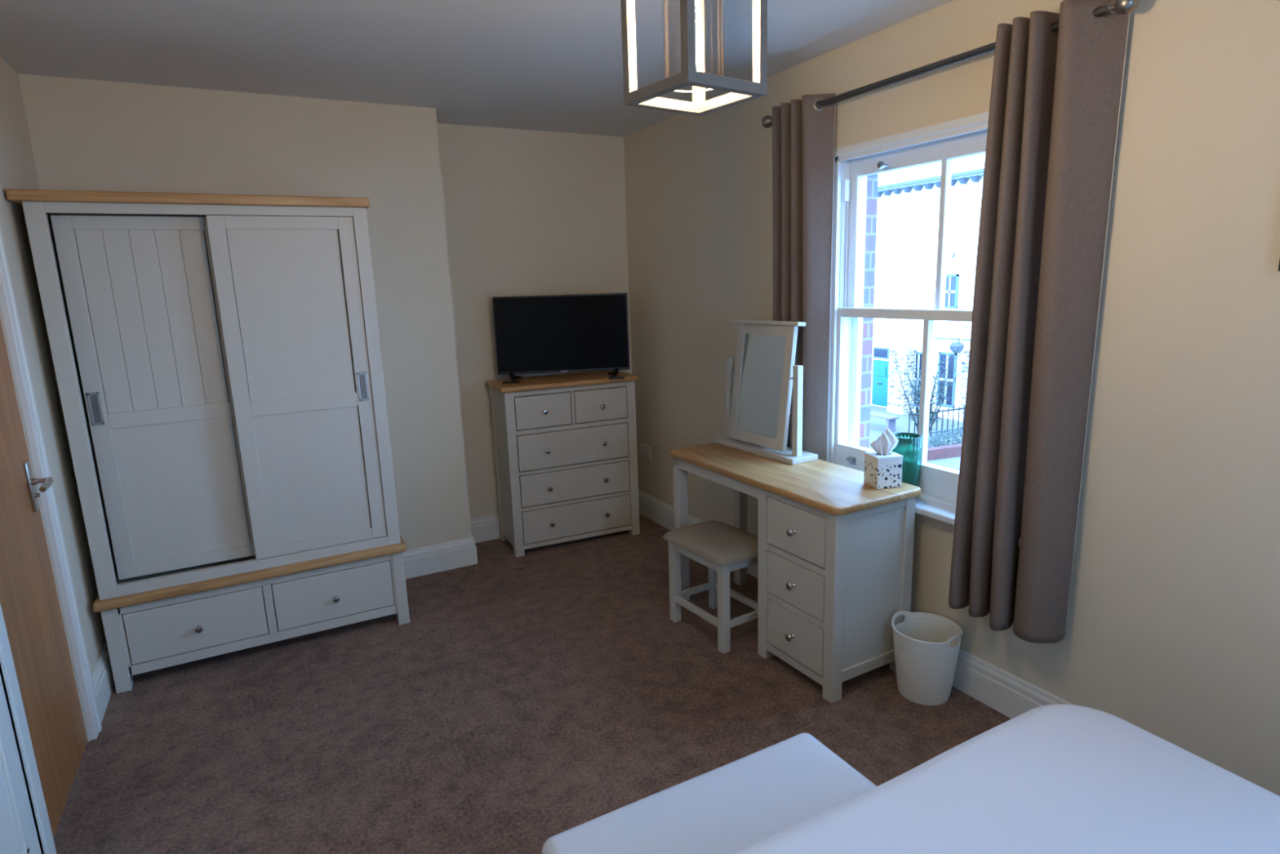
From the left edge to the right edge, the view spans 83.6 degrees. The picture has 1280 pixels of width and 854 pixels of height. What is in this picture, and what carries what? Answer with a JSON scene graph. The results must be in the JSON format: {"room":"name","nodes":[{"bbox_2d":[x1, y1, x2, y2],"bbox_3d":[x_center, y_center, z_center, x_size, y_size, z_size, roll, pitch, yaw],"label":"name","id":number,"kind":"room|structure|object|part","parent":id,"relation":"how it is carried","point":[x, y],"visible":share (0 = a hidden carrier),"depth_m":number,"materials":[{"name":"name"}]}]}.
{"room":"bedroom","nodes":[
{"label":"bedroom","id":0,"kind":"room"},
{"bbox_2d":[0,56,106,741],"bbox_3d":[-1.244,0.225,0.800,0.100,2.508,5.500,-8,13,-28],"label":"wall","id":1,"kind":"structure","parent":0,"point":[18,171],"depth_m":2.73,"materials":[{"name":"beige paint"}]},
{"bbox_2d":[0,674,41,853],"bbox_3d":[-1.515,0.361,1.486,0.028,1.985,0.720,-8,13,-28],"label":"door","id":2,"kind":"structure","parent":1,"relation":"in","point":[18,832],"depth_m":1.84,"materials":[{"name":"white wood"}]},
{"bbox_3d":[-1.507,0.333,1.484,0.010,1.680,0.520,-8,13,-28],"label":"panel moulding","id":3,"kind":"part","parent":2,"relation":"part of","materials":[{"name":"white wood"}]},
{"bbox_2d":[0,603,57,853],"bbox_3d":[-1.706,0.260,1.827,0.034,2.060,0.085,-8,13,-28],"label":"trim","id":4,"kind":"structure","parent":1,"relation":"attached to","point":[7,670],"depth_m":1.94,"materials":[{"name":"white wood"}]},
{"bbox_2d":[0,320,88,839],"bbox_3d":[-1.889,0.236,2.157,0.107,1.978,0.661,-8,13,-28],"label":"door","id":5,"kind":"structure","parent":1,"relation":"in","point":[29,602],"depth_m":2.27,"materials":[{"name":"brown wood"}]},
{"bbox_3d":[-2.026,0.198,2.383,0.010,0.170,0.037,-8,13,-28],"label":"handle","id":6,"kind":"part","parent":5,"relation":"part of","materials":[{"name":"silver metal"}]},
{"bbox_3d":[-1.976,0.190,2.358,0.061,0.031,0.112,-8,13,-28],"label":"lever","id":7,"kind":"part","parent":5,"relation":"part of","materials":[{"name":"silver metal"}]},
{"bbox_2d":[0,225,102,739],"bbox_3d":[-2.067,0.140,2.472,0.028,2.060,0.072,-8,13,-28],"label":"trim","id":8,"kind":"structure","parent":1,"relation":"attached to","point":[8,306],"depth_m":2.48,"materials":[{"name":"white wood"}]},
{"bbox_2d":[91,640,114,722],"bbox_3d":[-2.255,1.000,3.045,0.019,0.160,0.823,-8,13,-28],"label":"baseboard","id":9,"kind":"structure","parent":1,"relation":"attached to","point":[103,679],"depth_m":2.87,"materials":[{"name":"white wood"}]},
{"bbox_2d":[17,73,471,550],"bbox_3d":[-1.913,-0.351,3.741,1.795,2.508,0.444,-8,13,-28],"label":"wall","id":10,"kind":"structure","parent":0,"point":[86,135],"depth_m":3.56,"materials":[{"name":"beige paint"}]},
{"bbox_2d":[402,513,500,578],"bbox_3d":[-1.244,0.724,4.242,2.970,0.160,0.363,-8,13,-28],"label":"baseboard","id":11,"kind":"structure","parent":10,"relation":"attached to","point":[430,559],"depth_m":4.13,"materials":[{"name":"white wood"}]},
{"bbox_2d":[0,0,953,137],"bbox_3d":[0.065,-1.299,1.489,3.450,0.120,5.924,-8,13,-28],"label":"ceiling","id":12,"kind":"structure","parent":0,"point":[544,65],"depth_m":2.75,"materials":[{"name":"paint"}]},
{"bbox_2d":[620,0,767,115],"bbox_3d":[0.099,-0.922,1.355,0.200,0.568,0.200,-10,14,-35],"label":"pendant lantern","id":13,"kind":"object","parent":12,"relation":"hanging from","point":[693,73],"visible":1,"depth_m":1.38,"materials":[{"name":"silver paint"}]},
{"bbox_3d":[0.103,-0.780,1.384,0.031,0.167,0.031,-10,14,-35],"label":"bulb","id":14,"kind":"part","parent":13,"relation":"part of","materials":[{"name":"white glass"}]},
{"bbox_2d":[53,513,1010,853],"bbox_3d":[0.123,1.293,2.001,3.390,0.150,5.924,-8,13,-28],"label":"floor","id":15,"kind":"structure","parent":0,"point":[521,703],"depth_m":2.67,"materials":[{"name":"carpet"}]},
{"bbox_2d":[5,188,409,693],"bbox_3d":[-1.801,0.013,3.246,1.225,1.984,0.585,-8,13,-28],"label":"wardrobe","id":16,"kind":"object","parent":15,"relation":"on","point":[217,359],"visible":1,"depth_m":3.01,"materials":[{"name":"grey paint"}]},
{"bbox_3d":[-2.146,-0.072,2.820,0.042,0.130,0.004,-8,13,-28],"label":"flush pull","id":17,"kind":"part","parent":16,"relation":"part of","materials":[{"name":"metal"}]},
{"bbox_3d":[-2.150,0.910,2.944,0.052,0.370,0.055,-8,13,-28],"label":"leg","id":18,"kind":"part","parent":16,"relation":"part of","materials":[{"name":"grey paint"}]},
{"bbox_3d":[-1.947,-0.424,2.881,0.421,0.716,0.010,-8,13,-28],"label":"boarded panel","id":19,"kind":"part","parent":16,"relation":"part of","materials":[{"name":"grey paint"}]},
{"bbox_3d":[-1.934,-0.114,2.942,0.551,1.449,0.020,-8,13,-28],"label":"sliding door","id":20,"kind":"part","parent":16,"relation":"part of","materials":[{"name":"grey paint"}]},
{"bbox_3d":[-1.925,0.266,3.021,0.424,0.593,0.010,-8,13,-28],"label":"plain panel","id":21,"kind":"part","parent":16,"relation":"part of","materials":[{"name":"grey paint"}]},
{"bbox_3d":[-1.836,-0.939,3.050,1.216,0.039,0.585,-8,13,-28],"label":"cornice","id":22,"kind":"part","parent":16,"relation":"part of","materials":[{"name":"brown wood"}]},
{"bbox_3d":[-1.990,0.807,3.247,0.504,0.222,0.450,-8,13,-28],"label":"drawer","id":23,"kind":"part","parent":16,"relation":"part of","materials":[{"name":"grey paint"}]},
{"bbox_3d":[-1.874,0.858,3.042,0.031,0.031,0.031,-8,13,-28],"label":"knob","id":24,"kind":"part","parent":16,"relation":"part of","materials":[{"name":"silver metal"}]},
{"bbox_3d":[-1.476,-0.475,3.056,0.418,0.716,0.010,-8,13,-28],"label":"panel","id":25,"kind":"part","parent":16,"relation":"part of","materials":[{"name":"grey paint"}]},
{"bbox_3d":[-1.463,-0.165,3.117,0.548,1.449,0.020,-8,13,-28],"label":"sliding door","id":26,"kind":"part","parent":16,"relation":"part of","materials":[{"name":"grey paint"}]},
{"bbox_3d":[-1.455,0.215,3.196,0.421,0.593,0.010,-8,13,-28],"label":"plain panel","id":27,"kind":"part","parent":16,"relation":"part of","materials":[{"name":"grey paint"}]},
{"bbox_3d":[-1.513,0.741,3.500,0.502,0.222,0.450,-8,13,-28],"label":"drawer","id":28,"kind":"part","parent":16,"relation":"part of","materials":[{"name":"grey paint"}]},
{"bbox_3d":[-1.399,0.791,3.293,0.031,0.031,0.031,-8,13,-28],"label":"knob","id":29,"kind":"part","parent":16,"relation":"part of","materials":[{"name":"silver metal"}]},
{"bbox_3d":[-1.247,-0.182,3.221,0.042,0.130,0.004,-8,13,-28],"label":"flush pull","id":30,"kind":"part","parent":16,"relation":"part of","materials":[{"name":"metal"}]},
{"bbox_3d":[-1.163,0.772,3.466,0.052,0.370,0.055,-8,13,-28],"label":"leg","id":31,"kind":"part","parent":16,"relation":"part of","materials":[{"name":"grey paint"}]},
{"bbox_2d":[485,370,639,557],"bbox_3d":[-0.462,0.203,4.498,0.860,1.028,0.400,-7,13,-24],"label":"dresser","id":32,"kind":"object","parent":15,"relation":"on","point":[566,455],"visible":0.99,"depth_m":4.34,"materials":[{"name":"grey paint"}]},
{"bbox_3d":[-0.879,0.233,4.499,0.055,0.996,0.055,-7,13,-24],"label":"leg","id":33,"kind":"part","parent":32,"relation":"part of","materials":[{"name":"grey paint"}]},
{"bbox_3d":[-0.745,0.286,4.217,0.055,0.996,0.055,-7,13,-24],"label":"leg","id":34,"kind":"part","parent":32,"relation":"part of","materials":[{"name":"grey paint"}]},
{"bbox_3d":[-0.628,-0.118,4.337,0.337,0.191,0.300,-7,13,-24],"label":"drawer","id":35,"kind":"part","parent":32,"relation":"part of","materials":[{"name":"grey paint"}]},
{"bbox_3d":[-0.554,-0.089,4.192,0.031,0.031,0.031,-7,13,-24],"label":"knob","id":36,"kind":"part","parent":32,"relation":"part of","materials":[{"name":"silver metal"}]},
{"bbox_3d":[-0.547,0.142,4.239,0.031,0.031,0.031,-7,13,-24],"label":"knob","id":37,"kind":"part","parent":32,"relation":"part of","materials":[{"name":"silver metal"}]},
{"bbox_3d":[-0.540,0.368,4.285,0.031,0.031,0.031,-7,13,-24],"label":"knob","id":38,"kind":"part","parent":32,"relation":"part of","materials":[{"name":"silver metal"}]},
{"bbox_3d":[-0.532,0.588,4.329,0.031,0.031,0.031,-7,13,-24],"label":"knob","id":39,"kind":"part","parent":32,"relation":"part of","materials":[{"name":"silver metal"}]},
{"bbox_2d":[492,292,630,383],"bbox_3d":[-0.466,-0.538,4.299,0.800,0.502,0.229,-3,12,-4],"label":"television","id":40,"kind":"object","parent":32,"relation":"on","point":[579,332],"visible":1,"depth_m":4.29,"materials":[{"name":"black plastic"}]},
{"bbox_3d":[-0.455,0.094,4.459,0.701,0.213,0.300,-7,13,-24],"label":"drawer","id":41,"kind":"part","parent":32,"relation":"part of","materials":[{"name":"grey paint"}]},
{"bbox_3d":[-0.448,0.321,4.505,0.701,0.191,0.300,-7,13,-24],"label":"drawer","id":42,"kind":"part","parent":32,"relation":"part of","materials":[{"name":"grey paint"}]},
{"bbox_3d":[-0.441,0.540,4.550,0.701,0.200,0.300,-7,13,-24],"label":"drawer","id":43,"kind":"part","parent":32,"relation":"part of","materials":[{"name":"grey paint"}]},
{"bbox_3d":[-0.298,-0.159,4.487,0.336,0.191,0.300,-7,13,-24],"label":"drawer","id":44,"kind":"part","parent":32,"relation":"part of","materials":[{"name":"grey paint"}]},
{"bbox_3d":[-0.227,-0.126,4.341,0.031,0.031,0.031,-7,13,-24],"label":"knob","id":45,"kind":"part","parent":32,"relation":"part of","materials":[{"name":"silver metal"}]},
{"bbox_3d":[-0.212,0.328,4.433,0.031,0.031,0.031,-7,13,-24],"label":"knob","id":46,"kind":"part","parent":32,"relation":"part of","materials":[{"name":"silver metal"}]},
{"bbox_3d":[-0.052,0.200,4.530,0.055,0.996,0.055,-7,13,-24],"label":"leg","id":47,"kind":"part","parent":32,"relation":"part of","materials":[{"name":"grey paint"}]},
{"bbox_2d":[542,733,875,853],"bbox_3d":[0.181,1.062,1.610,0.740,0.454,0.278,-8,13,-28],"label":"bench","id":48,"kind":"object","parent":15,"relation":"on","point":[734,807],"visible":0.95,"depth_m":1.57,"materials":[{"name":"white fabric"}]},
{"bbox_2d":[662,520,758,653],"bbox_3d":[0.361,0.711,3.296,0.320,0.460,0.449,-9,14,-32],"label":"stool","id":49,"kind":"object","parent":15,"relation":"on","point":[723,548],"visible":0.88,"depth_m":3.19,"materials":[{"name":"grey paint"}]},
{"bbox_3d":[0.165,0.724,3.387,0.040,0.410,0.040,-9,14,-32],"label":"leg","id":50,"kind":"part","parent":49,"relation":"part of","materials":[{"name":"grey paint"}]},
{"bbox_2d":[662,520,758,566],"bbox_3d":[0.355,0.509,3.255,0.320,0.048,0.449,-9,14,-32],"label":"seat cushion","id":51,"kind":"object","parent":49,"relation":"on","point":[720,544],"depth_m":3.17,"materials":[{"name":"beige fabric"}]},
{"bbox_3d":[0.362,0.693,3.512,0.040,0.410,0.040,-9,14,-32],"label":"leg","id":52,"kind":"part","parent":49,"relation":"part of","materials":[{"name":"grey paint"}]},
{"bbox_3d":[0.356,0.557,3.264,0.268,0.045,0.389,-9,14,-32],"label":"seat rail","id":53,"kind":"part","parent":49,"relation":"part of","materials":[{"name":"grey paint"}]},
{"bbox_3d":[0.362,0.778,3.089,0.040,0.410,0.040,-9,14,-32],"label":"leg","id":54,"kind":"part","parent":49,"relation":"part of","materials":[{"name":"grey paint"}]},
{"bbox_2d":[669,442,920,702],"bbox_3d":[0.621,0.556,3.208,0.470,0.781,1.141,-8,13,-29],"label":"table","id":55,"kind":"object","parent":15,"relation":"on","point":[836,548],"visible":0.91,"depth_m":2.79,"materials":[{"name":"grey paint"}]},
{"bbox_3d":[0.207,0.512,3.572,0.052,0.750,0.052,-8,13,-29],"label":"leg","id":56,"kind":"part","parent":55,"relation":"part of","materials":[{"name":"grey paint"}]},
{"bbox_3d":[0.526,0.465,3.750,0.052,0.750,0.052,-8,13,-29],"label":"leg","id":57,"kind":"part","parent":55,"relation":"part of","materials":[{"name":"grey paint"}]},
{"bbox_2d":[714,319,817,464],"bbox_3d":[0.580,-0.190,3.368,0.155,0.619,0.570,-9,13,-30],"label":"mirror","id":58,"kind":"object","parent":55,"relation":"on","point":[763,375],"visible":1,"depth_m":3.33,"materials":[{"name":"grey paint"}]},
{"bbox_3d":[0.532,0.615,3.012,0.052,0.750,0.052,-8,13,-29],"label":"leg","id":59,"kind":"part","parent":55,"relation":"part of","materials":[{"name":"grey paint"}]},
{"bbox_3d":[0.601,0.841,2.864,0.031,0.031,0.031,-8,13,-29],"label":"knob","id":60,"kind":"part","parent":55,"relation":"part of","materials":[{"name":"silver metal"}]},
{"bbox_3d":[0.594,0.625,2.821,0.031,0.031,0.031,-8,13,-29],"label":"knob","id":61,"kind":"part","parent":55,"relation":"part of","materials":[{"name":"silver metal"}]},
{"bbox_3d":[0.586,0.408,2.776,0.031,0.031,0.031,-8,13,-29],"label":"knob","id":62,"kind":"part","parent":55,"relation":"part of","materials":[{"name":"silver metal"}]},
{"bbox_3d":[0.744,0.820,2.944,0.300,0.194,0.330,-8,13,-29],"label":"drawer","id":63,"kind":"part","parent":55,"relation":"part of","materials":[{"name":"grey paint"}]},
{"bbox_3d":[0.737,0.604,2.901,0.300,0.178,0.330,-8,13,-29],"label":"drawer","id":64,"kind":"part","parent":55,"relation":"part of","materials":[{"name":"grey paint"}]},
{"bbox_3d":[0.730,0.387,2.856,0.300,0.194,0.330,-8,13,-29],"label":"drawer","id":65,"kind":"part","parent":55,"relation":"part of","materials":[{"name":"grey paint"}]},
{"bbox_3d":[0.727,0.676,2.679,0.052,0.750,0.052,-8,13,-29],"label":"leg","id":66,"kind":"part","parent":55,"relation":"part of","materials":[{"name":"grey paint"}]},
{"bbox_3d":[0.893,0.621,2.750,0.340,0.680,0.019,-8,13,-29],"label":"panel","id":67,"kind":"part","parent":55,"relation":"part of","materials":[{"name":"grey paint"}]},
{"bbox_2d":[863,450,903,488],"bbox_3d":[0.950,0.166,2.800,0.106,0.125,0.106,-4,12,-11],"label":"tissue box","id":68,"kind":"object","parent":55,"relation":"on","point":[884,471],"visible":0.88,"depth_m":2.76,"materials":[{"name":"cardboard"}]},
{"bbox_2d":[869,427,898,455],"bbox_3d":[0.947,0.057,2.777,0.107,0.111,0.038,2,12,20],"label":"tissue","id":69,"kind":"object","parent":68,"relation":"on","point":[885,443],"visible":1,"depth_m":2.78,"materials":[{"name":"white paper"}]},
{"bbox_3d":[0.948,0.107,2.788,0.106,0.005,0.106,-4,12,-11],"label":"box lid","id":70,"kind":"part","parent":68,"relation":"part of","materials":[{"name":"white cardboard"}]},
{"bbox_3d":[1.047,0.629,2.858,0.052,0.750,0.052,-8,13,-29],"label":"leg","id":71,"kind":"part","parent":55,"relation":"part of","materials":[{"name":"grey paint"}]},
{"bbox_2d":[891,609,963,705],"bbox_3d":[1.094,0.885,2.746,0.252,0.292,0.252,5,14,32],"label":"basket","id":72,"kind":"object","parent":15,"relation":"on","point":[927,680],"visible":1,"depth_m":2.68,"materials":[{"name":"beige plastic"}]},
{"bbox_2d":[738,703,1279,853],"bbox_3d":[0.914,1.175,0.666,1.539,0.563,2.043,-8,13,-28],"label":"double bed","id":73,"kind":"object","parent":15,"relation":"on","point":[1052,778],"visible":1,"depth_m":1.42,"materials":[{"name":"white fabric"}]},
{"bbox_2d":[437,123,631,518],"bbox_3d":[-0.526,-0.584,4.667,1.595,2.508,0.100,-8,13,-28],"label":"wall","id":74,"kind":"structure","parent":0,"point":[528,212],"depth_m":4.41,"materials":[{"name":"beige paint"}]},
{"bbox_2d":[858,173,878,448],"bbox_3d":[1.602,1.156,2.796,0.120,6.308,5.924,-8,13,-28],"label":"wall","id":75,"kind":"structure","parent":0,"point":[872,180],"depth_m":3.38,"materials":[{"name":"red brick"}]},
{"bbox_2d":[623,0,1279,795],"bbox_3d":[1.405,-0.194,2.436,0.228,2.508,5.924,-8,13,-28],"label":"wall","id":76,"kind":"structure","parent":0,"point":[1172,633],"depth_m":2.10,"materials":[{"name":"beige paint"}]},
{"bbox_2d":[639,443,651,458],"bbox_3d":[0.035,0.163,4.862,0.013,0.086,0.146,-8,13,-28],"label":"wall socket","id":77,"kind":"object","parent":76,"relation":"attached to","point":[645,451],"visible":1,"depth_m":4.85,"materials":[{"name":"white plastic"}]},
{"bbox_2d":[638,489,1072,718],"bbox_3d":[1.333,0.971,2.613,0.019,0.160,5.724,-8,13,-28],"label":"baseboard","id":78,"kind":"structure","parent":76,"relation":"attached to","point":[1011,695],"depth_m":2.68,"materials":[{"name":"white wood"}]},
{"bbox_2d":[826,111,1020,546],"bbox_3d":[1.194,-0.407,2.825,0.405,1.445,1.085,-8,13,-28],"label":"window","id":79,"kind":"structure","parent":76,"relation":"in","point":[964,137],"depth_m":2.97,"materials":[{"name":"white paint"}]},
{"bbox_3d":[1.132,-0.089,2.850,0.044,0.748,0.965,-8,13,-28],"label":"sash","id":80,"kind":"part","parent":79,"relation":"part of","materials":[{"name":"white paint"}]},
{"bbox_2d":[892,431,922,486],"bbox_3d":[1.064,0.161,2.875,0.120,0.262,0.120,-8,13,-28],"label":"glass vase","id":81,"kind":"object","parent":79,"relation":"on","point":[909,444],"visible":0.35,"depth_m":2.82,"materials":[{"name":"teal glass"}]},
{"bbox_3d":[1.221,-0.416,2.838,0.342,1.435,1.025,-8,13,-28],"label":"frame","id":82,"kind":"part","parent":79,"relation":"part of","materials":[{"name":"white paint"}]},
{"bbox_3d":[1.162,-0.751,2.744,0.044,0.677,0.965,-8,13,-28],"label":"sash","id":83,"kind":"part","parent":79,"relation":"part of","materials":[{"name":"white paint"}]},
{"bbox_3d":[1.083,0.293,2.893,0.102,0.052,1.085,-8,13,-28],"label":"sill","id":84,"kind":"part","parent":79,"relation":"part of","materials":[{"name":"white paint"}]},
{"bbox_2d":[761,0,1139,128],"bbox_3d":[0.972,-1.263,2.610,0.108,0.072,1.592,-8,13,-28],"label":"pole","id":85,"kind":"object","parent":76,"relation":"attached to","point":[1120,6],"visible":0.59,"depth_m":2.44,"materials":[{"name":"metal"}]},
{"bbox_2d":[772,93,835,461],"bbox_3d":[0.704,-0.452,3.286,0.124,1.937,0.388,-8,13,-28],"label":"curtain","id":86,"kind":"object","parent":85,"relation":"hanging from","point":[803,142],"visible":0.66,"depth_m":3.15,"materials":[{"name":"grey fabric"}]},
{"bbox_2d":[948,0,1129,643],"bbox_3d":[1.215,-0.272,2.315,0.162,1.935,0.442,-8,13,-28],"label":"curtain","id":87,"kind":"object","parent":85,"relation":"hanging from","point":[1055,97],"visible":0.98,"depth_m":2.22,"materials":[{"name":"grey fabric"}]},
{"label":"outside","id":88,"kind":"structure","parent":0,"visible":0},
{"bbox_2d":[869,404,963,470],"bbox_3d":[18.060,-2.197,32.773,57.370,0.100,100.000,-8,13,-28],"label":"ground","id":89,"kind":"structure","parent":88,"point":[877,425],"depth_m":22.95,"materials":[{"name":"grey concrete"}]},
{"bbox_2d":[870,411,898,431],"bbox_3d":[7.612,-0.182,23.068,0.400,0.480,1.500,-8,13,-28],"label":"garden bench","id":90,"kind":"object","parent":89,"relation":"on","point":[890,420],"visible":0.54,"depth_m":22.53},
{"bbox_3d":[7.606,-0.388,23.026,0.400,0.060,1.500,-8,13,-28],"label":"seat","id":91,"kind":"part","parent":90,"relation":"part of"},
{"bbox_3d":[7.901,-0.057,22.556,0.320,0.420,0.100,-8,13,-28],"label":"leg","id":92,"kind":"part","parent":90,"relation":"part of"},
{"bbox_2d":[871,153,985,422],"bbox_3d":[11.964,-5.845,25.823,7.418,10.200,25.400,-8,13,-28],"label":"house","id":93,"kind":"structure","parent":89,"relation":"on","point":[908,198],"depth_m":24.47,"materials":[{"name":"white painted render"},{"name":"white painted brick"},{"name":"glass"}]},
{"bbox_3d":[8.939,-2.083,26.637,0.025,0.400,0.540,-8,13,-28],"label":"door panel","id":94,"kind":"part","parent":93,"relation":"part of","materials":[{"name":"teal paint"}]},
{"bbox_3d":[8.986,-1.647,26.744,0.060,1.700,0.740,-8,13,-28],"label":"door","id":95,"kind":"part","parent":93,"relation":"part of","materials":[{"name":"teal paint"}]},
{"bbox_3d":[8.913,-2.739,26.501,0.015,0.300,0.620,-8,13,-28],"label":"pane","id":96,"kind":"part","parent":93,"relation":"part of","materials":[{"name":"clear glass"}]},
{"bbox_3d":[9.791,-1.679,25.186,0.015,1.770,0.610,-8,13,-28],"label":"pane","id":97,"kind":"part","parent":93,"relation":"part of","materials":[{"name":"clear glass"}]},
{"bbox_3d":[10.350,-1.599,24.150,0.015,1.690,0.560,-8,13,-28],"label":"pane","id":98,"kind":"part","parent":93,"relation":"part of","materials":[{"name":"clear glass"}]},
{"bbox_3d":[10.233,-4.467,23.612,0.015,0.970,0.460,-8,13,-28],"label":"pane","id":99,"kind":"part","parent":93,"relation":"part of","materials":[{"name":"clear glass"}]},
{"bbox_2d":[949,326,971,353],"bbox_3d":[10.307,-2.761,22.753,1.110,0.806,0.440,-8,13,-28],"label":"hanging basket","id":100,"kind":"object","parent":93,"relation":"attached to","point":[957,344],"visible":0.89,"depth_m":22.52,"materials":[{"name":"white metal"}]},
{"bbox_2d":[949,341,964,353],"bbox_3d":[10.020,-2.511,22.640,0.440,0.380,0.440,-8,13,-28],"label":"bowl","id":101,"kind":"object","parent":100,"relation":"on","point":[957,344],"depth_m":22.49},
{"bbox_3d":[10.352,-2.893,22.752,1.000,0.551,0.364,-8,13,-28],"label":"chain and bracket","id":102,"kind":"part","parent":100,"relation":"part of","materials":[{"name":"black metal"}]},
{"bbox_2d":[888,342,968,435],"bbox_3d":[8.390,-0.967,20.639,1.853,2.965,2.041,-8,13,-28],"label":"bare shrub","id":103,"kind":"object","parent":89,"relation":"on","point":[917,399],"visible":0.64,"depth_m":20.53,"materials":[{"name":"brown plant"}]},
{"bbox_2d":[908,405,964,436],"bbox_3d":[9.613,-0.198,21.973,3.551,0.820,0.060,-7,12,-23],"label":"iron railing","id":104,"kind":"object","parent":89,"relation":"on","point":[959,408],"visible":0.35,"depth_m":21.84,"materials":[{"name":"black metal"}]},
{"bbox_2d":[927,443,961,460],"bbox_3d":[8.339,0.657,19.322,4.800,0.280,0.260,-6,12,-18],"label":"wall","id":105,"kind":"structure","parent":89,"relation":"on","point":[954,450],"depth_m":19.15,"materials":[{"name":"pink brick"}]},
{"bbox_2d":[927,423,963,447],"bbox_3d":[8.928,0.322,20.237,2.634,0.806,0.763,-8,13,-28],"label":"plant","id":106,"kind":"object","parent":89,"relation":"on","point":[954,436],"visible":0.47,"depth_m":20.05,"materials":[{"name":"green plant"}]}
]}

